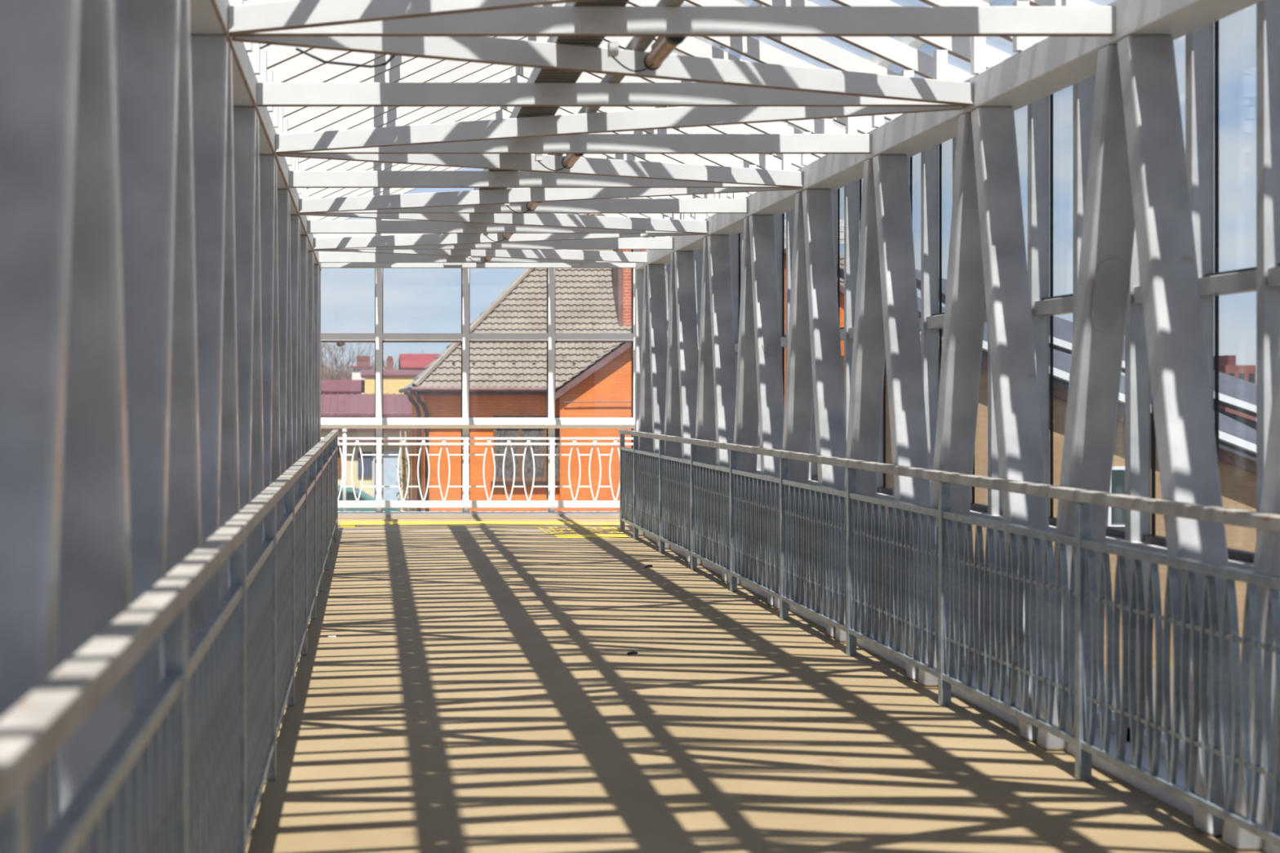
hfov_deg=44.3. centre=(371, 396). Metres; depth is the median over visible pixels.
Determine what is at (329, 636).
paper scrap
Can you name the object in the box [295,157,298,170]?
post
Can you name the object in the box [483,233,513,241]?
lamp
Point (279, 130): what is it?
post
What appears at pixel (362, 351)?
bare tree
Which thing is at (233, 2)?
post
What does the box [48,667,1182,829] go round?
ground
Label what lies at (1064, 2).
post
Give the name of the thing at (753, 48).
skylight
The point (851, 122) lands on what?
post
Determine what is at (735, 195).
post
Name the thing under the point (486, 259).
lamp
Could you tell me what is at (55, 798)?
window
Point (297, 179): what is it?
crossbeam
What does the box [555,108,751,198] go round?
rafter
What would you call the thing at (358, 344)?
bare tree
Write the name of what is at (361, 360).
brick stack
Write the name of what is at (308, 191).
post
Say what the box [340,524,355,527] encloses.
tactile strip
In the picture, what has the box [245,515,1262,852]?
floor
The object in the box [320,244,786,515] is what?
window
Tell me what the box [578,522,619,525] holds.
tactile strip
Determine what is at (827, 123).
post
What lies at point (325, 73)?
rafter
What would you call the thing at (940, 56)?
post
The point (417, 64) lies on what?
rafter
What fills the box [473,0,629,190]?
cable tray
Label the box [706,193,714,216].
post
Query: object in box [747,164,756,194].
post
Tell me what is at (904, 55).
rafter
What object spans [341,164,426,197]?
rafter
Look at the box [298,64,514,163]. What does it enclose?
rafter
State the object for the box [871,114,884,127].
post
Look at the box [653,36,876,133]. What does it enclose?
skylight
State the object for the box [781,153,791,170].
post
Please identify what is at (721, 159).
rafter
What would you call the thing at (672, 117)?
ceiling beam
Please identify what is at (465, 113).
rafter
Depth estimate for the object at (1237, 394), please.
36.77 m
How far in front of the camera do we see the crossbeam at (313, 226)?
13.03 m
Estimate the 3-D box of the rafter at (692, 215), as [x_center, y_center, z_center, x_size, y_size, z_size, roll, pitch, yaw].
[2.203,-2.104,14.375,2.098,1.059,0.045,0,0,0]
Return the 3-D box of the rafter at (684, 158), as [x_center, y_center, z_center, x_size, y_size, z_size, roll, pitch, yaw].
[2.203,-2.104,12.468,2.098,1.059,0.045,0,0,0]
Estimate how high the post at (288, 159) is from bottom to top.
0.216 m
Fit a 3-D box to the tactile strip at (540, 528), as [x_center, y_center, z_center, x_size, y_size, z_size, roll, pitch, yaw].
[2.373,1.498,17.185,0.945,0.004,0.870,0,0,0]
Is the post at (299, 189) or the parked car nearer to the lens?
the post at (299, 189)
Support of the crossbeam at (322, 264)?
attached to the wall
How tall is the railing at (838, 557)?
1.134 m
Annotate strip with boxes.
[338,530,551,531]
[340,521,579,524]
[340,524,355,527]
[536,526,630,533]
[554,534,629,537]
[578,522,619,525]
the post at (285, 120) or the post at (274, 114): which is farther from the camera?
the post at (285, 120)
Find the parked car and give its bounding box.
[337,485,399,511]
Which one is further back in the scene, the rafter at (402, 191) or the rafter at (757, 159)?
the rafter at (402, 191)
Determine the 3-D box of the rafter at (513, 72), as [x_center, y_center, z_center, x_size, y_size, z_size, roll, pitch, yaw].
[0.103,-2.104,11.992,2.098,1.059,0.045,0,0,0]
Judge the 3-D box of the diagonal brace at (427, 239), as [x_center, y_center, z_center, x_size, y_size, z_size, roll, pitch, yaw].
[1.153,-1.435,13.765,3.630,0.101,0.045,0,0,21]
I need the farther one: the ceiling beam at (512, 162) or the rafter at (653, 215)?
the rafter at (653, 215)
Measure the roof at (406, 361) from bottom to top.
6.740 m
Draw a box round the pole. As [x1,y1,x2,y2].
[342,428,346,511]
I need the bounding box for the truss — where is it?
[635,0,1279,852]
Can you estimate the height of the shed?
5.049 m
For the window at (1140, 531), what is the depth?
6.40 m
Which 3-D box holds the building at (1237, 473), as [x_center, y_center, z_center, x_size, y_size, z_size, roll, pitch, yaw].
[12.866,0.829,26.925,7.513,6.841,6.550,0,0,0]
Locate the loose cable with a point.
(392, 57)
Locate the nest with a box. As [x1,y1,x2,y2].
[336,342,345,346]
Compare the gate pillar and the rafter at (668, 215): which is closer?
the rafter at (668, 215)
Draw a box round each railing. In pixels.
[0,429,338,852]
[618,429,1279,847]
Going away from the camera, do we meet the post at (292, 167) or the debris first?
the debris
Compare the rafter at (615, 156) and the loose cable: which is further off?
the rafter at (615, 156)
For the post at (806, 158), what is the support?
on the truss
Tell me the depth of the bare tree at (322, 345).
98.16 m
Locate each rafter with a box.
[251,0,283,3]
[260,43,271,48]
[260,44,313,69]
[266,48,351,82]
[283,4,546,130]
[283,54,417,117]
[284,51,385,82]
[287,36,525,133]
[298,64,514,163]
[298,66,519,170]
[306,77,513,170]
[306,106,488,188]
[306,106,502,195]
[309,111,498,198]
[315,164,439,220]
[317,36,531,131]
[320,165,450,220]
[323,163,413,198]
[333,166,462,220]
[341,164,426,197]
[498,109,715,213]
[502,106,728,198]
[513,75,747,192]
[518,66,761,168]
[530,153,694,220]
[531,36,817,168]
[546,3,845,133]
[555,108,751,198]
[562,153,709,220]
[576,71,799,170]
[599,41,826,158]
[599,213,671,237]
[618,213,672,236]
[623,197,672,219]
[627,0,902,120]
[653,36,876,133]
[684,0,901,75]
[753,0,974,81]
[831,0,1011,69]
[919,0,1046,46]
[1019,0,1101,6]
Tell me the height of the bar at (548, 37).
0.980 m
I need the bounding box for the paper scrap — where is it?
[328,635,336,637]
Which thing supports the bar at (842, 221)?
attached to the bar
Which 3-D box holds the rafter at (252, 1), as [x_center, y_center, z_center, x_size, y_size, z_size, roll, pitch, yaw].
[0.103,-2.104,7.225,2.098,1.059,0.045,0,0,0]
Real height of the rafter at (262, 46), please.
1.059 m
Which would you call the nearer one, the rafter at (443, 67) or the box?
the rafter at (443, 67)
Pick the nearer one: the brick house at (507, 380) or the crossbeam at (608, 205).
the crossbeam at (608, 205)
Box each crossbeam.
[228,6,1115,36]
[257,82,967,106]
[275,133,871,153]
[288,170,800,187]
[298,198,748,213]
[306,220,706,233]
[313,237,673,249]
[318,252,646,262]
[320,262,635,267]
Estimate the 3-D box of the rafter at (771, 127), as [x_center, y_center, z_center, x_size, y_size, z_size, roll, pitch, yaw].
[2.203,-2.104,10.562,2.098,1.059,0.045,0,0,0]
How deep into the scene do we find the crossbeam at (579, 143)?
8.74 m
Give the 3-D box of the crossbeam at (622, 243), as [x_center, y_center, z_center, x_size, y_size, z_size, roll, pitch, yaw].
[1.153,-1.444,14.480,3.398,0.107,0.045,0,0,0]
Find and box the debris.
[626,651,637,654]
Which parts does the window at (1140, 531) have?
sill, transom frame, rail, frame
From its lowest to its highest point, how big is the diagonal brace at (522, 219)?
0.101 m
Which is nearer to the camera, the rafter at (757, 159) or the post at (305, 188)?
the rafter at (757, 159)
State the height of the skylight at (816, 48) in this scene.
1.059 m
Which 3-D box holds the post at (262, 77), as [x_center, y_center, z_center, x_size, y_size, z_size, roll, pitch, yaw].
[-0.553,-1.629,7.702,0.055,0.216,0.044,0,0,0]
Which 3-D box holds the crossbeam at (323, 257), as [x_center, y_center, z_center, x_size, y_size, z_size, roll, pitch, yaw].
[1.153,-1.444,15.910,3.398,0.107,0.045,0,0,0]
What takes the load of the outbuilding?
on the ground
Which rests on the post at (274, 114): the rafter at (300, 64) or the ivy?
the rafter at (300, 64)
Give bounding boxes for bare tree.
[320,331,374,375]
[320,332,373,375]
[343,351,383,373]
[360,346,422,368]
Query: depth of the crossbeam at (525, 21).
5.88 m
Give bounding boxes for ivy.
[395,457,409,509]
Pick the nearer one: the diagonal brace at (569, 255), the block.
the diagonal brace at (569, 255)
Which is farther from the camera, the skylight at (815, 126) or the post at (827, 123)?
the skylight at (815, 126)
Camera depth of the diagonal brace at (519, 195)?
10.98 m
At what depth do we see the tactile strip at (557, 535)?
16.41 m
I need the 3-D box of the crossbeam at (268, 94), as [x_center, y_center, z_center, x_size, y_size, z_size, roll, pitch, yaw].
[1.153,-1.444,7.330,3.398,0.107,0.045,0,0,0]
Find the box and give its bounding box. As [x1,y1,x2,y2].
[350,365,372,394]
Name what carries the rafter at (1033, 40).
on the post at (978, 44)
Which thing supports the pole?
on the ground
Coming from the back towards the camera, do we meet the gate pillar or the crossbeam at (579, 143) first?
the gate pillar
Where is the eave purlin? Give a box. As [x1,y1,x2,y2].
[761,0,994,133]
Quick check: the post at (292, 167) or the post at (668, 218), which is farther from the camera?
the post at (668, 218)
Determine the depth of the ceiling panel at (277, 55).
8.16 m
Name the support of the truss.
on the floor
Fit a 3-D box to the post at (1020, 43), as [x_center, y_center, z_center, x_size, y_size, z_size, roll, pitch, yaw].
[2.860,-1.629,6.748,0.055,0.216,0.044,0,0,0]
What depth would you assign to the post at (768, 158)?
11.02 m
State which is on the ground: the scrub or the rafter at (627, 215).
the scrub
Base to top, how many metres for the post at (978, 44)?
0.216 m
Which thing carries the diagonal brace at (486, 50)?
attached to the wall
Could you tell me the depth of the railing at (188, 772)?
3.39 m
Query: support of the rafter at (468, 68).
attached to the ceiling
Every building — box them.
[320,393,411,500]
[840,267,1256,667]
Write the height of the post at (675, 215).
0.216 m
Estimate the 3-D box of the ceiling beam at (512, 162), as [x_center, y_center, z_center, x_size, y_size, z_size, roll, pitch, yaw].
[1.153,-1.435,9.475,3.630,0.101,0.045,0,0,-21]
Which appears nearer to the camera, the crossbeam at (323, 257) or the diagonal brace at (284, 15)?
the diagonal brace at (284, 15)
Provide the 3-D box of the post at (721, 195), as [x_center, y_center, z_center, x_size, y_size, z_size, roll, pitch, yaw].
[2.860,-1.629,12.468,0.055,0.216,0.044,0,0,0]
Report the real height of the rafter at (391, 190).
1.059 m
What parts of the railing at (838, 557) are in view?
post, post, post, post, post, post, post, post, handrail, rail, thin rail, thin rail, post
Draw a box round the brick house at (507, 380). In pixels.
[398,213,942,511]
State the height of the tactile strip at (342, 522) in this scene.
0.004 m
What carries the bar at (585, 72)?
attached to the ceiling
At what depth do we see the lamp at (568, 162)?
9.17 m
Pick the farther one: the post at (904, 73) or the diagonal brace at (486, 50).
the post at (904, 73)
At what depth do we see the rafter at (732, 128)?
11.02 m
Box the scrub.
[320,359,397,379]
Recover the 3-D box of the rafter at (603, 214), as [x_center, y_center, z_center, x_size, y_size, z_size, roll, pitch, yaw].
[2.203,-2.104,16.282,2.098,1.059,0.045,0,0,0]
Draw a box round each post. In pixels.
[228,0,243,5]
[243,0,252,52]
[247,42,260,75]
[255,49,266,82]
[266,70,272,111]
[268,106,278,127]
[274,106,283,133]
[283,118,287,133]
[284,131,291,165]
[288,156,295,170]
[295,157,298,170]
[296,164,301,194]
[298,187,304,198]
[304,187,306,198]
[306,190,309,216]
[663,217,670,237]
[672,213,679,219]
[683,213,690,220]
[694,197,702,220]
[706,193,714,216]
[719,192,727,198]
[733,192,741,198]
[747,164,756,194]
[764,154,773,169]
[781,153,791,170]
[800,131,811,165]
[822,118,833,154]
[845,116,857,133]
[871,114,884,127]
[901,70,914,77]
[933,49,947,80]
[970,36,986,75]
[1013,0,1029,52]
[1061,0,1079,6]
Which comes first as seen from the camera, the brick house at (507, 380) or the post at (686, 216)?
the post at (686, 216)
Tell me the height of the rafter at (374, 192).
1.059 m
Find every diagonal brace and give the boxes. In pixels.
[228,0,591,35]
[231,36,973,105]
[299,187,797,213]
[300,213,707,233]
[313,233,704,249]
[314,249,647,262]
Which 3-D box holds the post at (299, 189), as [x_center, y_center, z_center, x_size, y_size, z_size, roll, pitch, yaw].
[-0.553,-1.629,11.515,0.055,0.216,0.044,0,0,0]
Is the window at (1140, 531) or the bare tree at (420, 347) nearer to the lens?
the window at (1140, 531)
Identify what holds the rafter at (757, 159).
attached to the ceiling
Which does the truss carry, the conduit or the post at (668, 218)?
the post at (668, 218)
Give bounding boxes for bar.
[319,232,859,239]
[345,219,859,226]
[547,36,817,158]
[585,71,798,168]
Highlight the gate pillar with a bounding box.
[400,428,411,511]
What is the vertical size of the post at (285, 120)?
0.216 m
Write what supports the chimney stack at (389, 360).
on the ground
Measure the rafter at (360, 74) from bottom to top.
1.059 m
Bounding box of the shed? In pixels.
[320,379,364,394]
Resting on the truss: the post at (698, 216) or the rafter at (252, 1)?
the post at (698, 216)
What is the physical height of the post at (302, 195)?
0.216 m
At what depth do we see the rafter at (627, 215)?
15.78 m
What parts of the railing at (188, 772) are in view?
post, thin rail, post, post, post, rail, post, post, post, post, post, post, post, post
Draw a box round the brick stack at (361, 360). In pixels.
[356,355,369,365]
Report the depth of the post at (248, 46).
6.73 m
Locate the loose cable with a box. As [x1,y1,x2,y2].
[295,47,395,67]
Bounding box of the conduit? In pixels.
[547,0,684,155]
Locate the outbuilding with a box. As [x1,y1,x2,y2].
[360,369,424,394]
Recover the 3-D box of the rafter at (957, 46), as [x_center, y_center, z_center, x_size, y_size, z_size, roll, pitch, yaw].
[2.203,-2.104,7.702,2.098,1.059,0.045,0,0,0]
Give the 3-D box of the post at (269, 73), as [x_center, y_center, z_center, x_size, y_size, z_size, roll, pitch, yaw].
[-0.553,-1.629,8.178,0.055,0.216,0.044,0,0,0]
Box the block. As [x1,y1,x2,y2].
[1213,355,1256,421]
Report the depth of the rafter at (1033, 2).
6.73 m
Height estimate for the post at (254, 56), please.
0.216 m
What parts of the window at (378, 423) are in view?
post, post, end railing, rail, rail, rail, post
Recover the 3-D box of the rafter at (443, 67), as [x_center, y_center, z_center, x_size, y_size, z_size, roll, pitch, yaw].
[0.103,-2.104,10.562,2.098,1.059,0.045,0,0,0]
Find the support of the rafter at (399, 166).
on the post
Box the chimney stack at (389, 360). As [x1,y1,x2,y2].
[386,355,393,369]
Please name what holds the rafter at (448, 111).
on the post at (305, 188)
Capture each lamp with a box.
[467,256,492,263]
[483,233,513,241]
[504,201,542,213]
[535,153,584,171]
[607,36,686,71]
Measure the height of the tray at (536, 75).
0.069 m
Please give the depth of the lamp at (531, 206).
11.37 m
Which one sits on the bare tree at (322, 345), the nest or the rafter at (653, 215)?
the nest
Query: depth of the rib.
10.13 m
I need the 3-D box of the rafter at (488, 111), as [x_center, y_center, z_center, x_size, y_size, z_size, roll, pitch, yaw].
[0.103,-2.104,13.422,2.098,1.059,0.045,0,0,0]
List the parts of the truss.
post, weld plate, weld plate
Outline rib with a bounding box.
[682,0,696,6]
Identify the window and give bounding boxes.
[50,0,116,826]
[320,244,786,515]
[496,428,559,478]
[666,0,1279,766]
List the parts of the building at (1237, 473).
pane, roof trim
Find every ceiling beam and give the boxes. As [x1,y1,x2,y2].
[275,106,961,153]
[276,153,803,187]
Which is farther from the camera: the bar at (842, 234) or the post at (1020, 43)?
the bar at (842, 234)
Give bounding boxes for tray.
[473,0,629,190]
[473,1,576,190]
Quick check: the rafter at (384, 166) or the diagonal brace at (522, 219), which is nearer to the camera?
the diagonal brace at (522, 219)
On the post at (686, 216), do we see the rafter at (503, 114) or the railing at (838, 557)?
the rafter at (503, 114)
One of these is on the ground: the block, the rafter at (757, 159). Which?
the block
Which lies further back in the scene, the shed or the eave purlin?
the shed
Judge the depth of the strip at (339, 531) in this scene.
17.04 m
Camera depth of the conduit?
6.61 m
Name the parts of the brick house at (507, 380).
window sill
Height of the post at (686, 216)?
0.216 m
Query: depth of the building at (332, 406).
58.00 m

